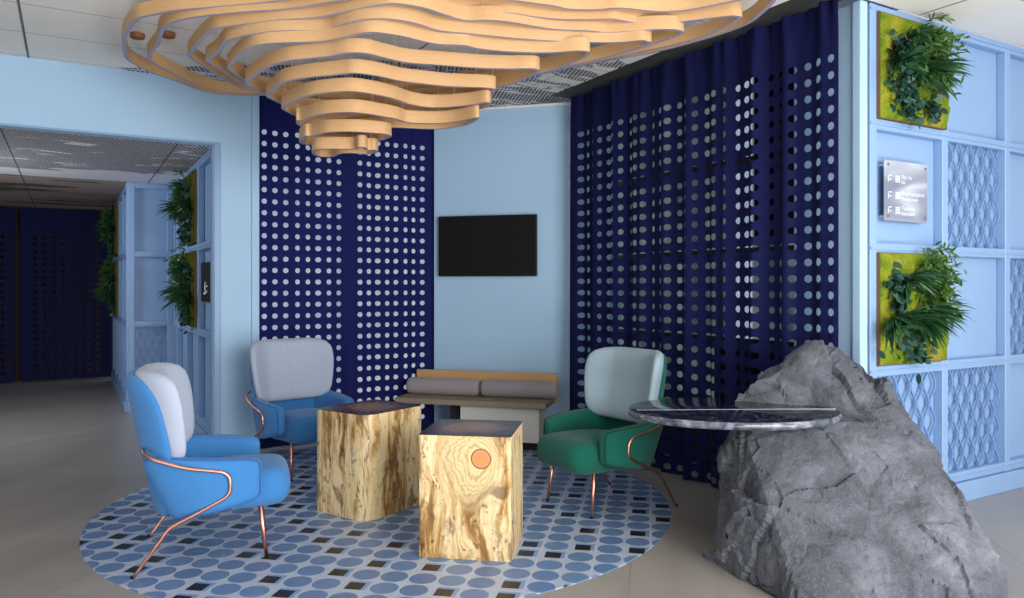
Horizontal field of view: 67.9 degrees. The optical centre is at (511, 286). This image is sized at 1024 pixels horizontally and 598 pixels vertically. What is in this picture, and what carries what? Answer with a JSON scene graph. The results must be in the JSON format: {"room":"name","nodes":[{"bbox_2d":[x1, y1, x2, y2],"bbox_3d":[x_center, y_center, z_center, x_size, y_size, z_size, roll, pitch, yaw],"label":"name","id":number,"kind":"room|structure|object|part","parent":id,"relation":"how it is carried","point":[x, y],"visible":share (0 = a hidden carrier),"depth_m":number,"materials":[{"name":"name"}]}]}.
{"room":"lobby","nodes":[
{"label":"lobby","id":0,"kind":"room"},
{"bbox_2d":[0,208,112,380],"bbox_3d":[-7.672,0.115,11.213,4.600,2.570,0.100,0,0,-30],"label":"wall","id":1,"kind":"structure","parent":0,"point":[11,237],"depth_m":11.51,"materials":[{"name":"blue paint"}]},
{"bbox_2d":[0,128,211,210],"bbox_3d":[-6.004,-1.210,8.441,4.500,0.080,7.170,0,0,-30],"label":"ceiling","id":2,"kind":"structure","parent":0,"point":[38,169],"depth_m":7.38,"materials":[{"name":"white metal"}]},
{"bbox_2d":[0,206,15,381],"bbox_3d":[-7.800,0.105,10.677,1.400,2.530,0.038,0,0,-30],"label":"curtain","id":3,"kind":"object","parent":2,"relation":"hanging from","point":[7,214],"visible":1,"depth_m":10.99,"materials":[{"name":"blue fabric"}]},
{"bbox_2d":[20,207,110,380],"bbox_3d":[-6.647,0.105,11.349,1.170,2.530,0.039,0,0,-30],"label":"curtain","id":4,"kind":"object","parent":2,"relation":"hanging from","point":[48,223],"visible":0.96,"depth_m":11.30,"materials":[{"name":"blue fabric"}]},
{"bbox_2d":[112,182,137,400],"bbox_3d":[-5.051,0.114,9.880,0.126,2.572,3.164,0,0,-30],"label":"wall","id":5,"kind":"structure","parent":0,"point":[120,322],"depth_m":9.17,"materials":[{"name":"blue paint"}]},
{"bbox_2d":[88,256,117,316],"bbox_3d":[-5.442,-0.025,10.081,0.360,0.836,0.895,0,0,-30],"label":"plant","id":6,"kind":"object","parent":5,"relation":"attached to","point":[108,292],"visible":1,"depth_m":9.95,"materials":[{"name":"green plant"}]},
{"bbox_2d":[93,202,117,258],"bbox_3d":[-5.423,-0.751,10.086,0.320,0.775,0.770,0,0,-30],"label":"panel","id":7,"kind":"object","parent":5,"relation":"attached to","point":[109,225],"visible":1,"depth_m":9.97,"materials":[{"name":"green plant"}]},
{"bbox_2d":[111,373,126,411],"bbox_3d":[-5.102,1.335,9.896,0.078,0.130,3.220,0,0,-30],"label":"baseboard","id":8,"kind":"structure","parent":5,"relation":"attached to","point":[116,386],"depth_m":9.34,"materials":[{"name":"blue paint"}]},
{"bbox_3d":[-5.102,0.048,9.850,0.007,2.387,3.164,0,0,-30],"label":"moulding","id":9,"kind":"part","parent":5,"relation":"part of","materials":[{"name":"blue paint"}]},
{"bbox_3d":[-5.074,0.049,9.866,0.060,2.442,3.164,0,0,-30],"label":"panel frame","id":10,"kind":"part","parent":5,"relation":"part of","materials":[{"name":"blue paint"}]},
{"bbox_2d":[0,54,250,435],"bbox_3d":[-6.645,-0.140,3.847,10.375,3.080,0.130,0,0,-30],"label":"wall","id":11,"kind":"structure","parent":0,"point":[33,92],"depth_m":6.12,"materials":[{"name":"blue paint"}]},
{"bbox_2d":[0,123,220,433],"bbox_3d":[-3.975,0.109,5.314,3.665,2.582,0.015,0,0,-30],"label":"trim","id":12,"kind":"structure","parent":11,"relation":"attached to","point":[217,146],"depth_m":6.21,"materials":[{"name":"blue paint"}]},
{"bbox_2d":[251,96,258,438],"bbox_3d":[-2.151,-0.139,6.371,0.062,3.078,0.019,0,0,-30],"label":"trim","id":13,"kind":"structure","parent":11,"relation":"attached to","point":[254,99],"depth_m":6.36,"materials":[{"name":"blue paint"}]},
{"bbox_2d":[128,182,173,400],"bbox_3d":[-4.021,0.114,8.670,0.642,2.572,0.126,0,0,-30],"label":"wall","id":14,"kind":"structure","parent":0,"point":[154,325],"depth_m":8.62,"materials":[{"name":"blue paint"}]},
{"bbox_2d":[127,401,131,412],"bbox_3d":[-4.098,1.335,8.584,0.450,0.130,0.078,0,0,-30],"label":"baseboard","id":15,"kind":"structure","parent":14,"relation":"attached to","point":[128,402],"depth_m":8.44,"materials":[{"name":"blue paint"}]},
{"bbox_3d":[-4.086,0.825,8.599,0.298,0.756,0.012,0,0,-30],"label":"lattice panel","id":16,"kind":"part","parent":14,"relation":"part of","materials":[{"name":"blue paint"}]},
{"bbox_2d":[173,148,211,433],"bbox_3d":[-3.140,0.114,7.547,0.126,2.572,2.699,0,0,-30],"label":"wall","id":17,"kind":"structure","parent":0,"point":[192,349],"depth_m":7.04,"materials":[{"name":"blue paint"}]},
{"bbox_2d":[156,247,196,333],"bbox_3d":[-3.224,0.036,7.259,0.319,0.853,0.857,0,0,-30],"label":"panel","id":18,"kind":"object","parent":17,"relation":"attached to","point":[184,267],"visible":1,"depth_m":7.15,"materials":[{"name":"green plant"}]},
{"bbox_2d":[157,169,196,246],"bbox_3d":[-3.244,-0.784,7.279,0.334,0.797,0.804,0,0,-30],"label":"panel","id":19,"kind":"object","parent":17,"relation":"attached to","point":[183,206],"visible":1,"depth_m":7.16,"materials":[{"name":"green plant"}]},
{"bbox_2d":[193,420,206,433],"bbox_3d":[-3.170,1.335,7.527,0.078,0.130,2.670,0,0,-30],"label":"baseboard","id":20,"kind":"structure","parent":17,"relation":"attached to","point":[198,429],"depth_m":6.93,"materials":[{"name":"blue paint"}]},
{"bbox_2d":[201,262,209,301],"bbox_3d":[-2.692,-0.045,6.734,0.048,0.350,0.620,0,0,-30],"label":"sign","id":21,"kind":"object","parent":17,"relation":"attached to","point":[205,267],"visible":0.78,"depth_m":6.76,"materials":[{"name":"plastic"}]},
{"bbox_2d":[0,377,1023,597],"bbox_3d":[-2.472,1.450,4.751,18.500,0.100,17.700,0,0,-30],"label":"floor","id":22,"kind":"structure","parent":0,"point":[70,450],"depth_m":4.78,"materials":[{"name":"grey concrete"}]},
{"bbox_2d":[79,448,670,597],"bbox_3d":[-0.786,1.398,5.020,3.600,0.004,3.600,0,0,-30],"label":"rug","id":23,"kind":"object","parent":22,"relation":"on","point":[313,553],"visible":0.52,"depth_m":4.06,"materials":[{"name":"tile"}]},
{"bbox_2d":[126,362,290,579],"bbox_3d":[-1.599,0.904,4.051,0.794,0.986,0.742,0,0,-19],"label":"armchair","id":24,"kind":"object","parent":23,"relation":"on","point":[189,475],"visible":1,"depth_m":3.73,"materials":[{"name":"blue fabric"}]},
{"bbox_3d":[-1.795,1.092,4.283,0.454,0.609,0.175,0,0,-30],"label":"rail","id":25,"kind":"part","parent":24,"relation":"part of","materials":[{"name":"orange metal"}]},
{"bbox_3d":[-1.624,1.092,3.762,0.453,0.609,0.211,0,0,-19],"label":"rail","id":26,"kind":"part","parent":24,"relation":"part of","materials":[{"name":"orange metal"}]},
{"bbox_3d":[-1.537,0.989,3.773,0.554,0.321,0.140,0,0,-12],"label":"armrest","id":27,"kind":"part","parent":24,"relation":"part of","materials":[{"name":"blue fabric"}]},
{"bbox_3d":[-1.723,0.989,4.308,0.554,0.321,0.140,0,0,-26],"label":"armrest","id":28,"kind":"part","parent":24,"relation":"part of","materials":[{"name":"blue fabric"}]},
{"bbox_3d":[-1.512,1.044,4.081,0.610,0.220,0.484,0,0,-19],"label":"seat","id":29,"kind":"part","parent":24,"relation":"part of","materials":[{"name":"blue fabric"}]},
{"bbox_3d":[-1.290,1.244,3.932,0.057,0.299,0.042,0,0,-19],"label":"leg","id":30,"kind":"part","parent":24,"relation":"part of","materials":[{"name":"orange metal"}]},
{"bbox_2d":[245,338,353,480],"bbox_3d":[-1.606,0.904,5.822,0.742,0.986,0.794,0,0,-42],"label":"armchair","id":31,"kind":"object","parent":23,"relation":"on","point":[291,378],"visible":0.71,"depth_m":5.91,"materials":[{"name":"blue fabric"}]},
{"bbox_3d":[-1.889,1.092,5.712,0.175,0.609,0.454,0,0,-32],"label":"rail","id":32,"kind":"part","parent":31,"relation":"part of","materials":[{"name":"orange metal"}]},
{"bbox_3d":[-1.837,0.989,5.656,0.140,0.321,0.554,0,0,-35],"label":"armrest","id":33,"kind":"part","parent":31,"relation":"part of","materials":[{"name":"blue fabric"}]},
{"bbox_3d":[-1.596,1.244,5.490,0.025,0.299,0.062,0,0,-9],"label":"leg","id":34,"kind":"part","parent":31,"relation":"part of","materials":[{"name":"orange metal"}]},
{"bbox_3d":[-1.544,1.044,5.754,0.484,0.220,0.610,0,0,-42],"label":"seat","id":35,"kind":"part","parent":31,"relation":"part of","materials":[{"name":"blue fabric"}]},
{"bbox_3d":[-1.418,0.989,6.037,0.554,0.321,0.140,0,0,41],"label":"armrest","id":36,"kind":"part","parent":31,"relation":"part of","materials":[{"name":"blue fabric"}]},
{"bbox_2d":[317,399,420,520],"bbox_3d":[-0.903,1.079,4.829,0.455,0.635,0.506,0,0,36],"label":"table","id":37,"kind":"object","parent":23,"relation":"on","point":[368,450],"visible":0.98,"depth_m":4.65,"materials":[{"name":"brown wood"}]},
{"bbox_2d":[419,419,522,561],"bbox_3d":[-0.211,1.079,4.125,0.492,0.635,0.476,0,0,9],"label":"table","id":38,"kind":"object","parent":23,"relation":"on","point":[471,471],"visible":1,"depth_m":3.90,"materials":[{"name":"brown wood"}]},
{"bbox_2d":[537,347,677,518],"bbox_3d":[0.585,0.904,4.922,0.794,0.986,0.742,0,0,-34],"label":"armchair","id":39,"kind":"object","parent":23,"relation":"on","point":[600,437],"visible":0.94,"depth_m":4.85,"materials":[{"name":"green fabric"}]},
{"bbox_3d":[0.255,1.244,4.961,0.062,0.299,0.025,0,0,0],"label":"leg","id":40,"kind":"part","parent":39,"relation":"part of","materials":[{"name":"orange metal"}]},
{"bbox_3d":[0.455,0.989,5.176,0.554,0.321,0.140,0,0,-27],"label":"armrest","id":41,"kind":"part","parent":39,"relation":"part of","materials":[{"name":"green fabric"}]},
{"bbox_3d":[0.508,1.044,4.871,0.610,0.220,0.484,0,0,-34],"label":"seat","id":42,"kind":"part","parent":39,"relation":"part of","materials":[{"name":"green fabric"}]},
{"bbox_3d":[0.494,1.244,4.603,0.025,0.299,0.062,0,0,23],"label":"leg","id":43,"kind":"part","parent":39,"relation":"part of","materials":[{"name":"orange metal"}]},
{"bbox_3d":[0.769,0.989,4.704,0.554,0.321,0.140,0,0,-40],"label":"armrest","id":44,"kind":"part","parent":39,"relation":"part of","materials":[{"name":"green fabric"}]},
{"bbox_3d":[0.832,1.092,4.746,0.454,0.609,0.175,0,0,-44],"label":"rail","id":45,"kind":"part","parent":39,"relation":"part of","materials":[{"name":"orange metal"}]},
{"bbox_2d":[395,369,557,449],"bbox_3d":[-0.317,1.082,6.740,1.391,0.634,0.405,0,0,15],"label":"bench","id":46,"kind":"object","parent":22,"relation":"on","point":[531,411],"visible":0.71,"depth_m":6.61,"materials":[{"name":"grey fabric"}]},
{"bbox_2d":[406,377,480,395],"bbox_3d":[-0.626,0.904,6.910,0.705,0.152,0.152,0,0,15],"label":"bolster cushion","id":47,"kind":"object","parent":46,"relation":"on","point":[414,385],"visible":0.95,"depth_m":6.85,"materials":[{"name":"beige fabric"}]},
{"bbox_3d":[-0.467,1.175,6.846,0.145,0.299,0.130,0,0,15],"label":"support panel","id":48,"kind":"part","parent":46,"relation":"part of","materials":[{"name":"laminate"}]},
{"bbox_3d":[-0.333,1.002,6.721,1.371,0.045,0.360,0,0,15],"label":"seat","id":49,"kind":"part","parent":46,"relation":"part of","materials":[{"name":"brown wood"}]},
{"bbox_3d":[-0.076,1.175,6.655,0.701,0.299,0.270,0,0,15],"label":"panel","id":50,"kind":"part","parent":46,"relation":"part of","materials":[{"name":"laminate"}]},
{"bbox_2d":[480,380,558,398],"bbox_3d":[0.065,0.904,6.721,0.714,0.152,0.152,0,0,15],"label":"bolster cushion","id":51,"kind":"object","parent":46,"relation":"on","point":[488,388],"visible":1,"depth_m":6.66,"materials":[{"name":"beige fabric"}]},
{"bbox_2d":[627,340,1007,597],"bbox_3d":[1.511,0.852,3.887,1.359,1.097,1.688,0,0,-30],"label":"table","id":52,"kind":"object","parent":22,"relation":"on","point":[829,487],"visible":1,"depth_m":3.68,"materials":[{"name":"grey stone"}]},
{"bbox_2d":[0,0,1023,106],"bbox_3d":[-0.965,-1.760,2.158,18.500,0.160,9.100,0,0,-30],"label":"ceiling","id":53,"kind":"structure","parent":0,"point":[82,32],"depth_m":5.10,"materials":[{"name":"white paint"}]},
{"bbox_2d":[259,96,424,448],"bbox_3d":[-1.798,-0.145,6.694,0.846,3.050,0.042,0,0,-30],"label":"curtain","id":54,"kind":"object","parent":53,"relation":"hanging from","point":[272,117],"visible":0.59,"depth_m":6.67,"materials":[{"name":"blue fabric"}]},
{"bbox_2d":[355,128,433,429],"bbox_3d":[-1.083,-0.145,7.107,0.802,3.050,0.043,0,0,-30],"label":"curtain","id":55,"kind":"object","parent":53,"relation":"hanging from","point":[401,136],"visible":0.83,"depth_m":7.12,"materials":[{"name":"blue fabric"}]},
{"bbox_2d":[122,0,775,156],"bbox_3d":[-0.546,-1.290,4.872,4.223,0.779,2.058,0,0,17],"label":"sculpture","id":56,"kind":"object","parent":53,"relation":"hanging from","point":[335,116],"visible":1,"depth_m":4.32,"materials":[{"name":"brown wood"}]},
{"bbox_3d":[-0.807,-1.360,4.854,0.002,0.636,0.002,0,0,15],"label":"suspension cord","id":57,"kind":"part","parent":56,"relation":"part of","materials":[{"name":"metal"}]},
{"bbox_2d":[570,0,838,488],"bbox_3d":[1.212,-0.148,5.562,0.097,3.054,2.720,0,0,-30],"label":"curtain","id":58,"kind":"object","parent":53,"relation":"hanging from","point":[797,40],"visible":0.73,"depth_m":5.29,"materials":[{"name":"blue fabric"}]},
{"bbox_2d":[434,105,612,422],"bbox_3d":[0.088,-0.140,7.070,1.697,3.079,0.080,0,0,15],"label":"wall","id":59,"kind":"structure","parent":0,"point":[505,161],"depth_m":7.04,"materials":[{"name":"blue paint"}]},
{"bbox_2d":[439,214,536,275],"bbox_3d":[-0.228,-0.383,7.079,0.950,0.565,0.062,0,0,15],"label":"television","id":60,"kind":"object","parent":59,"relation":"attached to","point":[484,245],"visible":1,"depth_m":7.05,"materials":[{"name":"black plastic"}]},
{"bbox_2d":[479,102,570,110],"bbox_3d":[-0.087,-1.665,7.064,1.360,0.025,0.019,0,0,15],"label":"trim","id":61,"kind":"structure","parent":59,"relation":"attached to","point":[563,103],"depth_m":7.00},
{"bbox_2d":[550,0,841,98],"bbox_3d":[1.153,-1.725,5.620,0.320,0.030,2.840,0,0,-30],"label":"trim","id":62,"kind":"structure","parent":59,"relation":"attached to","point":[790,7],"depth_m":5.52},
{"bbox_2d":[618,67,793,398],"bbox_3d":[1.631,-0.265,5.961,0.090,2.790,2.790,0,0,-30],"label":"window","id":63,"kind":"structure","parent":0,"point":[754,340],"depth_m":6.04,"materials":[{"name":"grey glass"}]},
{"bbox_3d":[2.015,-0.290,5.300,0.009,2.680,1.200,0,0,-30],"label":"pane","id":64,"kind":"part","parent":63,"relation":"part of","materials":[{"name":"clear glass"}]},
{"bbox_2d":[714,67,793,397],"bbox_3d":[1.823,-0.260,5.570,0.030,2.680,0.900,0,0,-30],"label":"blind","id":65,"kind":"object","parent":63,"relation":"attached to","point":[754,340],"depth_m":5.66,"materials":[{"name":"blue fabric"}]},
{"bbox_2d":[794,0,866,371],"bbox_3d":[1.940,-0.140,4.660,0.067,3.079,0.490,0,0,-30],"label":"wall","id":66,"kind":"structure","parent":0,"point":[852,18],"depth_m":4.51,"materials":[{"name":"blue paint"}]},
{"bbox_2d":[867,3,1023,481],"bbox_3d":[3.715,-0.140,5.474,3.779,3.079,0.126,0,0,-30],"label":"wall","id":67,"kind":"structure","parent":0,"point":[969,404],"depth_m":5.09,"materials":[{"name":"blue paint"}]},
{"bbox_2d":[878,159,926,222],"bbox_3d":[2.407,-0.583,4.681,0.435,0.365,0.064,0,0,-30],"label":"plaque","id":68,"kind":"object","parent":67,"relation":"attached to","point":[905,184],"visible":1,"depth_m":4.65,"materials":[{"name":"metal"}]},
{"bbox_3d":[2.441,0.869,4.701,0.609,0.668,0.012,0,0,-30],"label":"lattice panel","id":69,"kind":"part","parent":67,"relation":"part of","materials":[{"name":"blue paint"}]},
{"bbox_2d":[876,241,974,383],"bbox_3d":[2.486,0.156,4.486,0.834,0.872,0.359,0,0,-30],"label":"wall planter","id":70,"kind":"object","parent":67,"relation":"attached to","point":[914,309],"visible":1,"depth_m":4.52,"materials":[{"name":"green plant"}]},
{"bbox_2d":[876,11,974,129],"bbox_3d":[2.532,-1.315,4.518,0.792,0.736,0.349,0,0,-30],"label":"wall planter","id":71,"kind":"object","parent":67,"relation":"attached to","point":[915,71],"visible":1,"depth_m":4.53,"materials":[{"name":"green plant"}]},
{"bbox_3d":[3.081,-0.600,5.073,0.625,0.676,0.012,0,0,-30],"label":"lattice panel","id":72,"kind":"part","parent":67,"relation":"part of","materials":[{"name":"blue paint"}]},
{"bbox_3d":[3.081,0.869,5.073,0.625,0.668,0.012,0,0,-30],"label":"lattice panel","id":73,"kind":"part","parent":67,"relation":"part of","materials":[{"name":"blue paint"}]},
{"bbox_2d":[955,467,1023,500],"bbox_3d":[3.709,1.335,5.430,3.840,0.130,0.078,0,0,-30],"label":"baseboard","id":74,"kind":"structure","parent":67,"relation":"attached to","point":[992,484],"depth_m":5.10,"materials":[{"name":"blue paint"}]},
{"bbox_3d":[3.725,0.137,5.447,0.625,0.669,0.012,0,0,-30],"label":"lattice panel","id":75,"kind":"part","parent":67,"relation":"part of","materials":[{"name":"blue paint"}]}
]}

